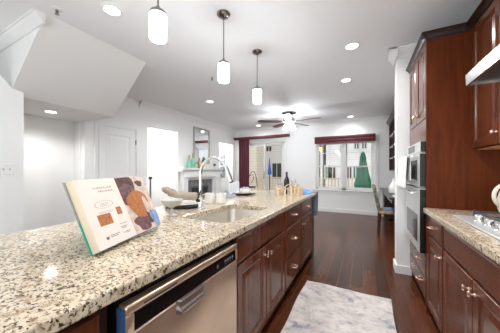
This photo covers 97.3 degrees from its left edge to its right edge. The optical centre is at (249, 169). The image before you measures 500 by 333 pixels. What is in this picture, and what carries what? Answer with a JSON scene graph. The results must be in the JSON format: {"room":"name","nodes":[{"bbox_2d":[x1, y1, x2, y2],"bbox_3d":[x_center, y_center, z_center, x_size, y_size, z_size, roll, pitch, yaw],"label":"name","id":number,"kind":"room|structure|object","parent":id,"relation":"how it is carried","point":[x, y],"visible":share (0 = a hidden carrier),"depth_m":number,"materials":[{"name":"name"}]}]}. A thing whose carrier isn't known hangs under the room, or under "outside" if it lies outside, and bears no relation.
{"room":"kitchen","nodes":[
{"label":"kitchen","id":0,"kind":"room"},
{"bbox_2d":[0,76,23,234],"bbox_3d":[-3.318,-0.100,1.048,0.120,2.680,3.230,0,0,27],"label":"wall stair partition","id":1,"kind":"structure","parent":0,"point":[11,100],"depth_m":2.37,"materials":[{"name":"white paint"}]},
{"bbox_2d":[0,163,13,174],"bbox_3d":[-2.578,-0.010,2.334,0.020,0.120,0.115,0,0,27],"label":"light switch","id":2,"kind":"object","parent":1,"relation":"attached to","point":[5,168],"visible":1,"depth_m":2.33,"materials":[{"name":"white plastic"}]},
{"bbox_2d":[0,13,49,88],"bbox_3d":[-2.751,-0.735,2.487,1.993,1.410,0.030,0,0,27],"label":"wall","id":3,"kind":"structure","parent":0,"point":[14,60],"depth_m":2.31,"materials":[{"name":"white paint"}]},
{"bbox_2d":[0,8,44,52],"bbox_3d":[-2.703,-1.395,2.398,1.800,0.090,0.085,0,0,27],"label":"crown molding","id":4,"kind":"structure","parent":3,"relation":"attached to","point":[33,19],"depth_m":2.16,"materials":[{"name":"white"}]},
{"bbox_2d":[24,114,80,230],"bbox_3d":[-3.341,0.206,3.190,0.300,2.067,1.420,0,0,27],"label":"wall niche","id":5,"kind":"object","parent":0,"point":[52,147],"visible":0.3,"depth_m":3.51,"materials":[{"name":"white paint"}]},
{"bbox_2d":[16,15,145,121],"bbox_3d":[-2.432,-1.133,2.976,1.873,0.613,1.130,0,0,27],"label":"ceiling","id":6,"kind":"structure","parent":0,"point":[73,73],"depth_m":2.64,"materials":[{"name":"white paint"}]},
{"bbox_2d":[42,110,59,113],"bbox_3d":[-2.814,-0.823,3.110,0.184,0.008,0.184,0,0,27],"label":"recessed light","id":7,"kind":"object","parent":6,"relation":"in","point":[47,111],"visible":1,"depth_m":3.10,"materials":[{"name":"white plastic"}]},
{"bbox_2d":[81,97,234,191],"bbox_3d":[-1.719,-0.100,5.887,0.120,2.680,4.860,0,0,27],"label":"wall","id":8,"kind":"structure","parent":0,"point":[129,113],"depth_m":4.77,"materials":[{"name":"white paint"}]},
{"bbox_2d":[94,121,138,178],"bbox_3d":[-2.510,0.188,4.196,0.020,2.105,0.850,0,0,27],"label":"door frame","id":9,"kind":"structure","parent":8,"relation":"in","point":[96,123],"depth_m":3.87,"materials":[{"name":"white wood"}]},
{"bbox_2d":[99,125,135,178],"bbox_3d":[-2.476,0.220,4.185,0.082,2.020,0.712,0,0,27],"label":"door","id":10,"kind":"structure","parent":8,"relation":"in","point":[117,147],"depth_m":4.15,"materials":[{"name":"white paint"}]},
{"bbox_2d":[139,100,236,133],"bbox_3d":[-1.384,-1.375,6.277,0.120,0.130,3.860,0,0,27],"label":"crown molding","id":11,"kind":"structure","parent":8,"relation":"attached to","point":[143,104],"depth_m":5.57,"materials":[{"name":"white wood"}]},
{"bbox_2d":[193,126,209,163],"bbox_3d":[-1.392,-0.693,6.357,0.028,1.015,0.706,0,0,27],"label":"framed mirror","id":12,"kind":"object","parent":8,"relation":"attached to","point":[201,137],"visible":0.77,"depth_m":6.35,"materials":[{"name":"white mirror"}]},
{"bbox_2d":[147,127,174,206],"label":"window","id":13,"kind":"structure","parent":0,"point":[160,143],"depth_m":7.25,"materials":[{"name":"white glass"}]},
{"bbox_2d":[0,0,481,129],"bbox_3d":[-1.591,-1.490,3.358,8.500,0.100,9.520,0,0,27],"label":"ceiling","id":14,"kind":"structure","parent":0,"point":[303,61],"depth_m":2.54,"materials":[{"name":"white paint"}]},
{"bbox_2d":[51,6,62,15],"bbox_3d":[-1.726,-1.417,1.968,0.080,0.047,0.080,0,0,27],"label":"sprinkler","id":15,"kind":"object","parent":14,"relation":"attached to","point":[56,9],"visible":1,"depth_m":1.96,"materials":[{"name":"white plastic"}]},
{"bbox_2d":[100,2,123,16],"bbox_3d":[-1.242,-1.436,1.980,0.184,0.008,0.184,0,0,27],"label":"recessed light","id":16,"kind":"object","parent":14,"relation":"in","point":[113,10],"visible":1,"depth_m":1.97,"materials":[{"name":"white plastic"}]},
{"bbox_2d":[149,0,166,43],"bbox_3d":[-0.577,-1.129,1.382,0.124,0.622,0.124,0,0,27],"label":"pendant light","id":17,"kind":"object","parent":14,"relation":"hanging from","point":[157,15],"visible":1,"depth_m":1.35,"materials":[{"name":"white glass"}]},
{"bbox_2d":[217,9,229,82],"bbox_3d":[-0.244,-1.129,2.031,0.124,0.622,0.124,0,0,27],"label":"pendant light","id":18,"kind":"object","parent":14,"relation":"hanging from","point":[223,65],"visible":1,"depth_m":2.00,"materials":[{"name":"white glass"}]},
{"bbox_2d":[252,49,261,103],"bbox_3d":[0.088,-1.129,2.676,0.124,0.622,0.124,0,0,27],"label":"pendant light","id":19,"kind":"object","parent":14,"relation":"hanging from","point":[256,90],"visible":1,"depth_m":2.64,"materials":[{"name":"white glass"}]},
{"bbox_2d":[257,111,318,129],"bbox_3d":[1.017,-1.145,5.505,1.496,0.590,1.521,0,0,27],"label":"ceiling fan","id":20,"kind":"object","parent":14,"relation":"hanging from","point":[288,119],"visible":1,"depth_m":5.48,"materials":[{"name":"silver metal"}]},
{"bbox_2d":[340,78,351,82],"bbox_3d":[1.536,-1.436,3.520,0.184,0.008,0.184,0,0,27],"label":"recessed light","id":21,"kind":"object","parent":14,"relation":"in","point":[343,80],"visible":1,"depth_m":3.52,"materials":[{"name":"white plastic"}]},
{"bbox_2d":[343,41,360,50],"bbox_3d":[1.185,-1.436,2.555,0.184,0.008,0.184,0,0,27],"label":"recessed light","id":22,"kind":"object","parent":14,"relation":"in","point":[354,45],"visible":1,"depth_m":2.55,"materials":[{"name":"white glass"}]},
{"bbox_2d":[219,119,394,211],"bbox_3d":[1.531,-0.100,7.027,6.300,2.680,0.140,0,0,27],"label":"wall","id":23,"kind":"structure","parent":0,"point":[301,141],"depth_m":6.71,"materials":[{"name":"white paint"}]},
{"bbox_2d":[220,153,224,177],"bbox_3d":[-1.022,-0.165,8.249,0.200,0.910,0.020,0,0,27],"label":"hanging ornament","id":24,"kind":"object","parent":23,"relation":"attached to","point":[222,156],"visible":0.77,"depth_m":8.24,"materials":[{"name":"white"}]},
{"bbox_2d":[234,133,289,139],"bbox_3d":[0.347,-1.113,7.473,2.035,0.095,0.141,0,0,27],"label":"window valance","id":25,"kind":"object","parent":23,"relation":"attached to","point":[288,134],"visible":1,"depth_m":7.36,"materials":[{"name":"red fabric"}]},
{"bbox_2d":[239,140,248,190],"bbox_3d":[-0.214,0.070,7.754,0.420,2.260,0.059,0,0,27],"label":"drape","id":26,"kind":"object","parent":25,"relation":"hanging from","point":[243,144],"visible":0.84,"depth_m":7.74,"materials":[{"name":"red fabric"}]},
{"bbox_2d":[249,142,283,189],"bbox_3d":[0.463,0.155,7.540,1.530,2.170,0.123,0,0,27],"label":"door","id":27,"kind":"structure","parent":23,"relation":"in","point":[268,143],"depth_m":7.50,"materials":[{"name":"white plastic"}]},
{"bbox_2d":[249,139,286,177],"bbox_3d":[0.441,0.120,7.498,1.670,2.240,0.018,0,0,27],"label":"door frame","id":28,"kind":"structure","parent":23,"relation":"in","point":[280,140],"depth_m":7.14,"materials":[{"name":"white wood"}]},
{"bbox_2d":[236,115,389,131],"bbox_3d":[1.819,-1.400,6.755,5.180,0.080,0.080,0,0,27],"label":"crown molding","id":29,"kind":"structure","parent":23,"relation":"attached to","point":[385,116],"depth_m":6.50,"materials":[{"name":"white wood"}]},
{"bbox_2d":[315,133,375,143],"bbox_3d":[2.677,-0.886,6.303,1.600,0.202,0.093,0,0,27],"label":"window valance","id":30,"kind":"object","parent":23,"relation":"attached to","point":[359,137],"visible":1,"depth_m":6.23,"materials":[{"name":"red fabric"}]},
{"bbox_2d":[312,189,378,195],"bbox_3d":[2.695,0.640,6.328,1.750,0.120,0.080,0,0,27],"label":"window sill","id":31,"kind":"structure","parent":23,"relation":"attached to","point":[348,192],"depth_m":6.29,"materials":[{"name":"white"}]},
{"bbox_2d":[315,139,376,190],"bbox_3d":[2.737,-0.130,6.376,1.620,1.420,0.115,0,0,27],"label":"window","id":32,"kind":"structure","parent":23,"relation":"in","point":[343,168],"depth_m":6.36,"materials":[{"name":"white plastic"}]},
{"bbox_2d":[318,207,382,215],"bbox_3d":[2.665,1.185,6.357,3.310,0.110,0.016,0,0,27],"label":"baseboard","id":33,"kind":"structure","parent":23,"relation":"attached to","point":[373,213],"depth_m":6.26,"materials":[{"name":"white"}]},
{"bbox_2d":[377,131,378,211],"bbox_3d":[3.461,0.045,5.946,0.030,2.170,0.020,0,0,27],"label":"trim","id":34,"kind":"structure","parent":23,"relation":"attached to","point":[378,131],"depth_m":5.93,"materials":[{"name":"white wood"}]},
{"bbox_2d":[260,211,440,332],"bbox_3d":[-1.591,1.265,3.358,8.500,0.050,9.520,0,0,27],"label":"floor","id":35,"kind":"structure","parent":0,"point":[350,253],"depth_m":2.74,"materials":[{"name":"brown wood"}]},
{"bbox_2d":[56,306,106,332],"bbox_3d":[-0.856,0.804,0.415,0.698,0.872,0.795,0,0,27],"label":"base cabinet","id":36,"kind":"object","parent":35,"relation":"on","point":[96,322],"visible":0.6,"depth_m":0.58,"materials":[{"name":"brown wood"}]},
{"bbox_2d":[0,189,316,332],"bbox_3d":[-0.333,0.346,1.796,1.015,0.040,3.790,0,0,27],"label":"countertop","id":37,"kind":"structure","parent":36,"relation":"on","point":[50,280],"depth_m":0.81,"materials":[{"name":"beige stone"}]},
{"bbox_2d":[62,176,161,255],"bbox_3d":[-0.608,0.179,1.045,0.168,0.291,0.445,0,0,10],"label":"cookbook","id":38,"kind":"object","parent":37,"relation":"on","point":[108,212],"visible":1,"depth_m":0.95,"materials":[{"name":"beige paper"}]},
{"bbox_2d":[97,213,113,226],"bbox_3d":[-0.598,0.205,0.912,0.019,0.043,0.070,0,0,7],"label":"photo","id":39,"kind":"object","parent":38,"relation":"on","point":[103,219],"depth_m":0.91},
{"bbox_2d":[115,206,122,213],"bbox_3d":[-0.597,0.183,1.002,0.015,0.032,0.031,0,0,7],"label":"photo","id":40,"kind":"object","parent":38,"relation":"attached to","point":[118,209],"depth_m":1.00},
{"bbox_2d":[161,198,182,216],"bbox_3d":[-0.557,0.268,1.574,0.152,0.115,0.152,0,0,27],"label":"pedestal bowl","id":41,"kind":"object","parent":37,"relation":"on","point":[169,202],"visible":1,"depth_m":1.55,"materials":[{"name":"grey ceramic"}]},
{"bbox_2d":[164,204,197,207],"bbox_3d":[-0.595,0.319,1.970,0.330,0.014,0.330,0,0,27],"label":"charger plate","id":42,"kind":"object","parent":37,"relation":"on","point":[195,205],"visible":0.34,"depth_m":1.93,"materials":[{"name":"black ceramic"}]},
{"bbox_2d":[179,200,197,205],"bbox_3d":[-0.595,0.299,1.970,0.316,0.022,0.316,0,0,27],"label":"dinner plate","id":43,"kind":"object","parent":42,"relation":"on","point":[185,202],"visible":0.46,"depth_m":2.01,"materials":[{"name":"white ceramic"}]},
{"bbox_2d":[161,187,197,200],"bbox_3d":[-0.644,0.218,2.024,0.316,0.128,0.102,0,0,0],"label":"rolled napkin","id":44,"kind":"object","parent":43,"relation":"on","point":[171,192],"visible":0.94,"depth_m":1.99,"materials":[{"name":"beige fabric"}]},
{"bbox_2d":[203,193,214,203],"bbox_3d":[-0.408,0.276,2.160,0.130,0.100,0.099,0,0,27],"label":"mug","id":45,"kind":"object","parent":37,"relation":"on","point":[209,197],"visible":0.88,"depth_m":2.11,"materials":[{"name":"white ceramic"}]},
{"bbox_2d":[196,156,232,208],"bbox_3d":[-0.295,0.107,1.768,0.349,0.438,0.095,0,0,27],"label":"kitchen faucet","id":46,"kind":"object","parent":37,"relation":"on","point":[199,199],"visible":1,"depth_m":1.81,"materials":[{"name":"silver metal"}]},
{"bbox_2d":[216,193,225,203],"bbox_3d":[-0.280,0.276,2.156,0.099,0.100,0.099,0,0,27],"label":"mug","id":47,"kind":"object","parent":37,"relation":"on","point":[220,197],"visible":1,"depth_m":2.12,"materials":[{"name":"white ceramic"}]},
{"bbox_2d":[194,208,258,222],"bbox_3d":[-0.160,0.472,1.729,0.440,0.208,0.729,0,0,27],"label":"sink","id":48,"kind":"object","parent":37,"relation":"in","point":[232,214],"visible":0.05,"depth_m":2.04,"materials":[{"name":"silver metal"}]},
{"bbox_2d":[223,190,235,196],"bbox_3d":[-0.274,0.286,2.704,0.200,0.075,0.168,0,0,27],"label":"folded napkin","id":49,"kind":"object","parent":37,"relation":"on","point":[228,194],"visible":0.65,"depth_m":2.65,"materials":[{"name":"grey fabric"}]},
{"bbox_2d":[232,193,255,194],"bbox_3d":[-0.084,0.319,2.944,0.320,0.014,0.320,0,0,27],"label":"charger plate","id":50,"kind":"object","parent":37,"relation":"on","point":[232,193],"visible":0.63,"depth_m":2.88,"materials":[{"name":"black ceramic"}]},
{"bbox_2d":[233,191,253,193],"bbox_3d":[-0.084,0.303,2.944,0.280,0.014,0.280,0,0,27],"label":"dinner plate","id":51,"kind":"object","parent":50,"relation":"on","point":[238,192],"visible":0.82,"depth_m":2.96,"materials":[{"name":"white ceramic"}]},
{"bbox_2d":[239,189,250,192],"bbox_3d":[-0.066,0.279,2.957,0.174,0.050,0.174,0,0,27],"label":"bowl","id":52,"kind":"object","parent":51,"relation":"on","point":[241,190],"visible":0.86,"depth_m":2.90,"materials":[{"name":"white ceramic"}]},
{"bbox_2d":[275,183,303,195],"bbox_3d":[0.506,0.249,2.888,0.346,0.151,0.218,0,0,0],"label":"basket","id":53,"kind":"object","parent":37,"relation":"on","point":[289,188],"visible":0.88,"depth_m":2.79,"materials":[{"name":"brown wood"}]},
{"bbox_2d":[277,183,282,193],"bbox_3d":[0.396,0.244,2.888,0.072,0.142,0.072,0,0,27],"label":"spice jar","id":54,"kind":"object","parent":53,"relation":"in","point":[279,184],"visible":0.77,"depth_m":2.86,"materials":[{"name":"grey"}]},
{"bbox_2d":[284,172,288,193],"bbox_3d":[0.486,0.169,2.918,0.074,0.291,0.074,0,0,27],"label":"wine bottle","id":55,"kind":"object","parent":53,"relation":"in","point":[286,179],"visible":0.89,"depth_m":2.89,"materials":[{"name":"black glass"}]},
{"bbox_2d":[303,189,311,193],"bbox_3d":[0.746,0.288,3.136,0.250,0.073,0.314,0,0,27],"label":"cloth","id":56,"kind":"object","parent":37,"relation":"on","point":[305,191],"visible":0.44,"depth_m":3.03,"materials":[{"name":"blue fabric"}]},
{"bbox_2d":[314,192,317,215],"bbox_3d":[0.847,0.500,3.287,0.314,0.360,0.131,0,0,27],"label":"hanging towel","id":57,"kind":"object","parent":37,"relation":"hanging from","point":[315,196],"visible":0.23,"depth_m":3.28,"materials":[{"name":"fabric"}]},
{"bbox_2d":[148,177,151,197],"bbox_3d":[-2.370,0.699,5.232,0.084,1.082,0.084,0,0,27],"label":"newel post","id":58,"kind":"object","parent":35,"relation":"on","point":[149,178],"visible":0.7,"depth_m":5.21,"materials":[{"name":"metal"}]},
{"bbox_2d":[107,241,236,332],"bbox_3d":[-0.491,0.812,1.066,0.652,0.855,0.643,0,0,27],"label":"dishwasher","id":59,"kind":"object","parent":35,"relation":"on","point":[200,295],"visible":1,"depth_m":0.88,"materials":[{"name":"silver metal"}]},
{"bbox_2d":[177,168,222,198],"bbox_3d":[-1.341,0.595,6.255,0.214,1.290,1.720,0,0,27],"label":"fireplace surround","id":60,"kind":"object","parent":35,"relation":"on","point":[188,177],"visible":0.65,"depth_m":6.16,"materials":[{"name":"white"}]},
{"bbox_2d":[187,155,191,167],"bbox_3d":[-1.591,-0.218,5.765,0.124,0.336,0.124,0,0,27],"label":"glass bottle","id":61,"kind":"object","parent":60,"relation":"on","point":[189,162],"visible":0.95,"depth_m":5.72,"materials":[{"name":"teal glass"}]},
{"bbox_2d":[191,153,195,167],"bbox_3d":[-1.522,-0.248,5.898,0.124,0.395,0.124,0,0,27],"label":"glass bottle","id":62,"kind":"object","parent":60,"relation":"on","point":[193,160],"visible":0.92,"depth_m":5.86,"materials":[{"name":"teal glass"}]},
{"bbox_2d":[177,168,222,171],"bbox_3d":[-1.341,-0.005,6.255,0.214,0.090,1.720,0,0,27],"label":"mantel shelf","id":63,"kind":"object","parent":60,"relation":"attached to","point":[178,169],"depth_m":5.94,"materials":[{"name":"white wood"}]},
{"bbox_2d":[228,181,238,193],"bbox_3d":[-0.157,0.730,4.038,0.390,1.020,0.380,0,0,27],"label":"bar stool","id":64,"kind":"object","parent":35,"relation":"on","point":[232,187],"visible":0.13,"depth_m":4.07,"materials":[{"name":"white fabric"}]},
{"bbox_2d":[230,212,284,332],"bbox_3d":[-0.160,0.804,1.769,0.698,0.872,0.880,0,0,27],"label":"base cabinet","id":65,"kind":"object","parent":35,"relation":"on","point":[260,259],"visible":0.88,"depth_m":1.53,"materials":[{"name":"brown wood"}]},
{"bbox_2d":[283,203,300,291],"bbox_3d":[0.178,0.804,2.421,0.704,0.872,0.586,0,0,27],"label":"base cabinet","id":66,"kind":"object","parent":35,"relation":"on","point":[292,221],"visible":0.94,"depth_m":2.22,"materials":[{"name":"brown wood"}]},
{"bbox_2d":[300,198,311,266],"bbox_3d":[0.448,0.804,2.946,0.704,0.872,0.590,0,0,27],"label":"base cabinet","id":67,"kind":"object","parent":35,"relation":"on","point":[306,213],"visible":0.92,"depth_m":2.77,"materials":[{"name":"brown wood"}]},
{"bbox_2d":[308,196,313,258],"bbox_3d":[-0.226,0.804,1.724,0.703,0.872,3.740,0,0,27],"label":"island end panel","id":68,"kind":"object","parent":35,"relation":"on","point":[310,256],"visible":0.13,"depth_m":3.13,"materials":[{"name":"brown wood"}]},
{"bbox_2d":[281,280,396,332],"bbox_3d":[0.581,1.226,1.486,0.797,0.010,1.751,0,0,27],"label":"runner rug","id":69,"kind":"object","parent":35,"relation":"on","point":[319,307],"visible":1,"depth_m":1.89,"materials":[{"name":"white fabric"}]},
{"bbox_2d":[372,184,393,235],"bbox_3d":[2.675,0.764,4.269,0.538,0.952,0.440,0,0,27],"label":"desk chair","id":70,"kind":"object","parent":35,"relation":"on","point":[385,210],"visible":0.7,"depth_m":4.17,"materials":[{"name":"fabric"}]},
{"bbox_2d":[380,188,394,242],"bbox_3d":[3.239,0.855,4.643,0.716,0.770,2.380,0,0,27],"label":"desk","id":71,"kind":"object","parent":35,"relation":"on","point":[388,199],"visible":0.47,"depth_m":5.30,"materials":[{"name":"grey"}]},
{"bbox_2d":[388,178,394,193],"bbox_3d":[2.812,0.315,4.289,0.200,0.310,0.200,0,0,27],"label":"vase","id":72,"kind":"object","parent":71,"relation":"on","point":[391,189],"visible":0.66,"depth_m":4.25,"materials":[{"name":"white ceramic"}]},
{"bbox_2d":[427,215,445,332],"bbox_3d":[1.688,0.804,1.574,0.667,0.872,0.433,0,0,27],"label":"base cabinet","id":73,"kind":"object","parent":35,"relation":"on","point":[435,238],"visible":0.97,"depth_m":1.67,"materials":[{"name":"brown wood"}]},
{"bbox_2d":[406,22,499,313],"bbox_3d":[1.956,0.029,2.095,0.668,2.421,0.815,0,0,27],"label":"tall cabinet","id":74,"kind":"object","parent":35,"relation":"on","point":[459,176],"visible":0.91,"depth_m":1.84,"materials":[{"name":"brown wood"}]},
{"bbox_2d":[399,141,425,253],"bbox_3d":[1.921,0.245,2.131,0.711,1.005,0.723,0,0,27],"label":"oven","id":75,"kind":"object","parent":74,"relation":"in","point":[415,189],"visible":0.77,"depth_m":2.02,"materials":[{"name":"silver metal"}]},
{"bbox_2d":[397,155,410,187],"bbox_3d":[1.633,0.017,2.354,0.060,0.316,0.543,0,0,27],"label":"dish towel","id":76,"kind":"object","parent":75,"relation":"hanging from","point":[404,166],"visible":0.99,"depth_m":2.27,"materials":[{"name":"white fabric"}]},
{"bbox_2d":[443,227,499,332],"bbox_3d":[1.377,0.804,0.964,0.661,0.872,0.933,0,0,27],"label":"base cabinet","id":77,"kind":"object","parent":35,"relation":"on","point":[471,279],"visible":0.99,"depth_m":1.13,"materials":[{"name":"brown wood"}]},
{"bbox_2d":[423,208,499,264],"bbox_3d":[1.313,0.346,0.825,0.653,0.040,2.108,0,0,27],"label":"countertop","id":78,"kind":"structure","parent":77,"relation":"on","point":[488,245],"depth_m":1.19,"materials":[{"name":"beige stone"}]},
{"bbox_2d":[452,210,499,239],"bbox_3d":[1.465,0.297,1.080,0.502,0.058,0.820,0,0,27],"label":"gas cooktop","id":79,"kind":"object","parent":78,"relation":"in","point":[490,225],"visible":1,"depth_m":1.27,"materials":[{"name":"silver metal"}]},
{"bbox_2d":[492,184,499,211],"bbox_3d":[1.761,0.203,1.501,0.206,0.245,0.156,0,0,27],"label":"ceramic jug","id":80,"kind":"object","parent":78,"relation":"on","point":[496,201],"visible":0.99,"depth_m":1.49,"materials":[{"name":"beige ceramic"}]},
{"bbox_2d":[395,57,410,266],"bbox_3d":[2.151,-0.100,2.565,0.758,2.680,0.190,0,0,27],"label":"wall pier","id":81,"kind":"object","parent":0,"point":[402,77],"visible":0.14,"depth_m":2.63,"materials":[{"name":"white paint"}]},
{"bbox_2d":[387,43,416,66],"bbox_3d":[2.091,-1.385,2.546,0.848,0.110,0.280,0,0,27],"label":"crown molding","id":82,"kind":"object","parent":81,"relation":"attached to","point":[406,51],"visible":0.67,"depth_m":2.59,"materials":[{"name":"white"}]},
{"bbox_2d":[393,258,411,275],"bbox_3d":[1.898,1.190,2.694,0.226,0.100,0.224,0,0,27],"label":"baseboard","id":83,"kind":"object","parent":81,"relation":"attached to","point":[399,269],"visible":0.81,"depth_m":2.62,"materials":[{"name":"white wood"}]},
{"bbox_3d":[2.051,-0.100,1.408,0.120,2.680,9.380,0,0,27],"label":"wall","id":84,"kind":"structure","parent":0,"visible":0},
{"bbox_2d":[386,106,394,170],"bbox_3d":[3.420,-0.610,4.842,0.576,1.260,1.800,0,0,27],"label":"hutch","id":85,"kind":"object","parent":84,"relation":"attached to","point":[391,120],"visible":0.2,"depth_m":5.41,"materials":[{"name":"black"}]},
{"bbox_2d":[466,0,499,149],"bbox_3d":[1.818,-0.669,1.512,0.380,1.023,0.427,0,0,27],"label":"upper cabinet","id":86,"kind":"object","parent":84,"relation":"attached to","point":[484,23],"visible":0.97,"depth_m":1.57,"materials":[{"name":"brown wood"}]},
{"bbox_2d":[466,44,499,85],"bbox_3d":[1.487,-0.632,1.011,0.511,0.155,0.748,0,0,27],"label":"range hood","id":87,"kind":"object","parent":84,"relation":"attached to","point":[487,71],"visible":1,"depth_m":1.29,"materials":[{"name":"metal"}]},
{"label":"outside","id":88,"kind":"structure","parent":0,"visible":0},
{"bbox_3d":[5.077,4.340,26.286,65.000,0.200,28.600,0,0,27],"label":"trim","id":89,"kind":"structure","parent":88,"visible":0},
{"bbox_2d":[249,146,263,189],"bbox_3d":[-0.956,-1.810,21.966,4.704,12.100,2.800,0,0,27],"label":"townhouse","id":90,"kind":"structure","parent":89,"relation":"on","point":[256,154],"depth_m":20.26,"materials":[{"name":"beige"}]},
{"bbox_2d":[266,145,325,189],"bbox_3d":[5.353,-2.060,24.795,6.307,12.600,5.600,0,0,27],"label":"townhouse","id":91,"kind":"structure","parent":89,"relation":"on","point":[274,153],"depth_m":23.26,"materials":[{"name":"white"}]},
{"bbox_2d":[319,145,321,177],"bbox_3d":[3.820,1.433,12.091,0.274,5.614,0.274,0,0,-19],"label":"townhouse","id":92,"kind":"structure","parent":89,"relation":"on","point":[320,146],"depth_m":12.05,"materials":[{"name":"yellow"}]},
{"bbox_2d":[324,143,370,186],"bbox_3d":[10.977,-2.060,21.904,6.068,12.600,5.600,0,0,27],"label":"townhouse","id":93,"kind":"structure","parent":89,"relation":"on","point":[353,159],"depth_m":20.12,"materials":[{"name":"white"}]},
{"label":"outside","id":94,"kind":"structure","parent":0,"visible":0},
{"bbox_3d":[0.652,1.310,10.020,24.000,0.100,4.380,0,0,27],"label":"trim","id":95,"kind":"structure","parent":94,"visible":0},
{"bbox_2d":[249,171,256,189],"bbox_3d":[0.019,0.657,10.591,0.596,1.210,0.618,0,0,27],"label":"patio chair","id":96,"kind":"object","parent":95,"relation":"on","point":[251,187],"visible":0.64,"depth_m":10.65,"materials":[{"name":"grey metal"}]},
{"bbox_2d":[249,177,281,189],"bbox_3d":[-0.039,0.790,12.613,4.520,0.940,0.120,0,0,27],"label":"deck railing","id":97,"kind":"object","parent":95,"relation":"on","point":[249,177],"visible":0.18,"depth_m":12.21,"materials":[{"name":"beige wood"}]},
{"bbox_2d":[268,158,270,189],"bbox_3d":[1.010,0.330,11.399,0.520,1.860,0.520,0,0,27],"label":"patio umbrella","id":98,"kind":"object","parent":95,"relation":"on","point":[269,165],"visible":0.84,"depth_m":11.36,"materials":[{"name":"blue fabric"}]},
{"bbox_2d":[319,178,355,186],"bbox_3d":[4.319,0.790,10.373,4.920,0.940,0.120,0,0,27],"label":"deck railing","id":99,"kind":"object","parent":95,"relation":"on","point":[319,178],"visible":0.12,"depth_m":10.54,"materials":[{"name":"beige wood"}]},
{"bbox_2d":[354,151,370,187],"bbox_3d":[4.660,0.244,9.073,0.629,2.032,0.629,0,0,-40],"label":"patio umbrella","id":100,"kind":"object","parent":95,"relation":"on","point":[363,180],"visible":0.69,"depth_m":8.94,"materials":[{"name":"green fabric"}]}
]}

